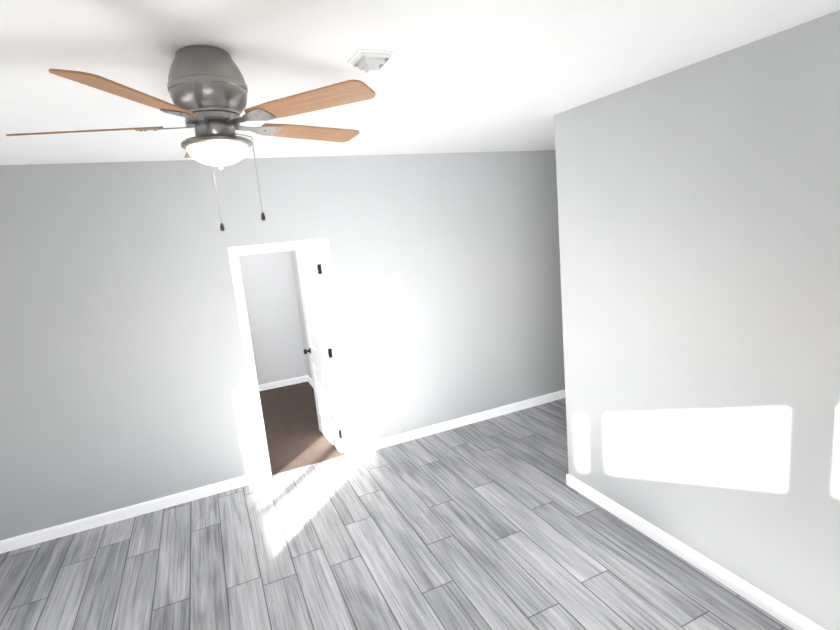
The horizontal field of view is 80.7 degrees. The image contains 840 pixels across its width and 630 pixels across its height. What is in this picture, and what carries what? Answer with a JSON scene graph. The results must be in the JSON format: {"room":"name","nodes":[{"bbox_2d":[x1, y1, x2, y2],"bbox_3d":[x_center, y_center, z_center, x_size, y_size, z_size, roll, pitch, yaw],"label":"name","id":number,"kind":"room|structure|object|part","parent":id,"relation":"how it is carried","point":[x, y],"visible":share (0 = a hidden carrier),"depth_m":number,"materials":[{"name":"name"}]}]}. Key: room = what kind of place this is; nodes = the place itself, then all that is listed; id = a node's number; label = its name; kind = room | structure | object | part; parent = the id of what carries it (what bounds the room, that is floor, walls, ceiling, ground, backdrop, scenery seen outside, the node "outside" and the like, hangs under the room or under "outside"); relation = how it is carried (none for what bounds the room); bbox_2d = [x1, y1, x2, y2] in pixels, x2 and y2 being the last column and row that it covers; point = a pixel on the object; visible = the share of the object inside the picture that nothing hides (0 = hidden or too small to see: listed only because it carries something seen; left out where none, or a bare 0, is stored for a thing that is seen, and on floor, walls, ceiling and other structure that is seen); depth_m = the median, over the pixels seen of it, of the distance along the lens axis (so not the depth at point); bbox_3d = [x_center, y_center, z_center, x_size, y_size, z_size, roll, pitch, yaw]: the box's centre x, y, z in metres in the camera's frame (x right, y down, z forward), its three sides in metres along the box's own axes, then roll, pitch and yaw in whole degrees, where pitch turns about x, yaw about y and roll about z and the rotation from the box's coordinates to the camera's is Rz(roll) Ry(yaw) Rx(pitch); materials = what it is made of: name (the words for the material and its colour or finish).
{"room":"empty living room","nodes":[
{"label":"empty living room","id":0,"kind":"room"},
{"bbox_2d":[238,250,307,384],"bbox_3d":[-0.968,-0.531,7.593,6.620,2.800,0.110,-10,11,-23],"label":"wall","id":1,"kind":"structure","parent":0,"point":[270,293],"depth_m":7.09,"materials":[{"name":"paint"}]},
{"bbox_2d":[258,375,307,390],"bbox_3d":[-2.699,1.119,6.960,2.260,0.095,0.014,-10,11,-23],"label":"baseboard","id":2,"kind":"structure","parent":1,"relation":"attached to","point":[281,383],"depth_m":7.25,"materials":[{"name":"white wood"}]},
{"bbox_2d":[0,150,564,540],"bbox_3d":[-0.347,-0.090,4.802,7.820,2.800,0.110,-10,11,-23],"label":"wall","id":3,"kind":"structure","parent":0,"point":[124,381],"depth_m":4.15,"materials":[{"name":"grey paint"}]},
{"bbox_2d":[0,470,263,553],"bbox_3d":[-2.528,1.636,3.974,2.465,0.095,0.014,-10,11,-23],"label":"baseboard","id":4,"kind":"structure","parent":3,"relation":"attached to","point":[44,535],"depth_m":4.03,"materials":[{"name":"white wood"}]},
{"bbox_2d":[228,238,354,480],"bbox_3d":[-1.140,0.395,4.506,0.850,2.095,0.140,-10,11,-23],"label":"door frame","id":5,"kind":"structure","parent":3,"relation":"attached to","point":[322,245],"depth_m":4.42,"materials":[{"name":"white wood"}]},
{"bbox_2d":[295,248,343,451],"bbox_3d":[-1.022,0.328,5.006,0.173,2.005,0.727,-10,11,-27],"label":"door leaf","id":6,"kind":"structure","parent":3,"relation":"in","point":[319,350],"depth_m":4.92,"materials":[{"name":"white paint"},{"name":"dark bronze"}]},
{"bbox_2d":[354,390,565,455],"bbox_3d":[0.859,1.065,5.441,3.305,0.095,0.014,-10,11,-23],"label":"baseboard","id":7,"kind":"structure","parent":3,"relation":"attached to","point":[435,428],"depth_m":5.22,"materials":[{"name":"white wood"}]},
{"bbox_2d":[259,381,344,474],"bbox_3d":[-0.267,1.060,6.593,6.620,0.104,2.885,-10,11,-23],"label":"floor","id":8,"kind":"structure","parent":0,"point":[296,438],"depth_m":5.57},
{"bbox_2d":[291,250,338,407],"bbox_3d":[-1.188,-0.221,5.968,0.110,2.800,2.720,-10,11,-23],"label":"wall","id":9,"kind":"structure","parent":0,"point":[300,305],"depth_m":7.05,"materials":[{"name":"paint"}]},
{"bbox_2d":[307,375,339,415],"bbox_3d":[-1.127,1.113,6.189,0.014,0.095,2.700,-10,11,-23],"label":"baseboard","id":10,"kind":"structure","parent":9,"relation":"attached to","point":[309,379],"depth_m":7.19,"materials":[{"name":"white wood"}]},
{"bbox_2d":[0,398,793,629],"bbox_3d":[0.799,1.636,2.828,7.820,0.100,4.935,-10,11,-23],"label":"floor","id":11,"kind":"structure","parent":0,"point":[496,523],"depth_m":3.30,"materials":[{"name":"laminate"}]},
{"bbox_2d":[0,0,839,164],"bbox_3d":[-0.054,-1.386,3.623,7.820,0.100,7.820,-10,11,-23],"label":"ceiling","id":12,"kind":"structure","parent":0,"point":[458,76],"depth_m":2.04,"materials":[{"name":"white paint"}]},
{"bbox_2d":[6,45,375,230],"bbox_3d":[-0.780,-0.636,1.865,1.283,0.626,1.253,-10,11,-23],"label":"ceiling fan","id":13,"kind":"object","parent":12,"relation":"attached to","point":[207,88],"visible":1,"depth_m":1.71,"materials":[{"name":"silver metal"}]},
{"label":"blade","id":14,"kind":"part","parent":13,"relation":"part of","materials":[{"name":"brown wood"}]},
{"bbox_3d":[-0.811,-0.623,1.409,0.126,0.006,0.480,8,12,6],"label":"blade","id":15,"kind":"part","parent":13,"relation":"part of","materials":[{"name":"brown wood"}]},
{"bbox_3d":[-0.749,-0.593,1.842,0.216,0.072,0.216,-10,11,-23],"label":"lamp shade","id":16,"kind":"part","parent":13,"relation":"part of","materials":[{"name":"white glass"}]},
{"bbox_3d":[-0.721,-0.531,1.941,0.155,0.327,0.122,-10,11,-23],"label":"cord","id":17,"kind":"part","parent":13,"relation":"part of","materials":[{"name":"silver metal"}]},
{"label":"blade","id":18,"kind":"part","parent":13,"relation":"part of","materials":[{"name":"brown wood"}]},
{"bbox_3d":[-0.375,-0.704,1.639,0.480,0.006,0.126,0,-1,26],"label":"blade","id":19,"kind":"part","parent":13,"relation":"part of","materials":[{"name":"brown wood"}]},
{"bbox_2d":[347,49,394,73],"bbox_3d":[-0.193,-0.998,1.970,0.150,0.058,0.150,-10,11,-23],"label":"ceiling vent","id":20,"kind":"object","parent":12,"relation":"in","point":[369,61],"visible":1,"depth_m":1.93,"materials":[{"name":"white"}]},
{"bbox_2d":[554,10,839,629],"bbox_3d":[1.799,0.177,2.204,0.110,2.800,3.345,-10,11,-23],"label":"wall","id":21,"kind":"structure","parent":0,"point":[699,220],"depth_m":2.57,"materials":[{"name":"grey paint"}]},
{"bbox_2d":[567,474,825,629],"bbox_3d":[1.842,1.506,2.466,0.014,0.095,3.235,-10,11,-23],"label":"baseboard","id":22,"kind":"structure","parent":21,"relation":"attached to","point":[779,610],"depth_m":2.88,"materials":[{"name":"white wood"}]}
]}

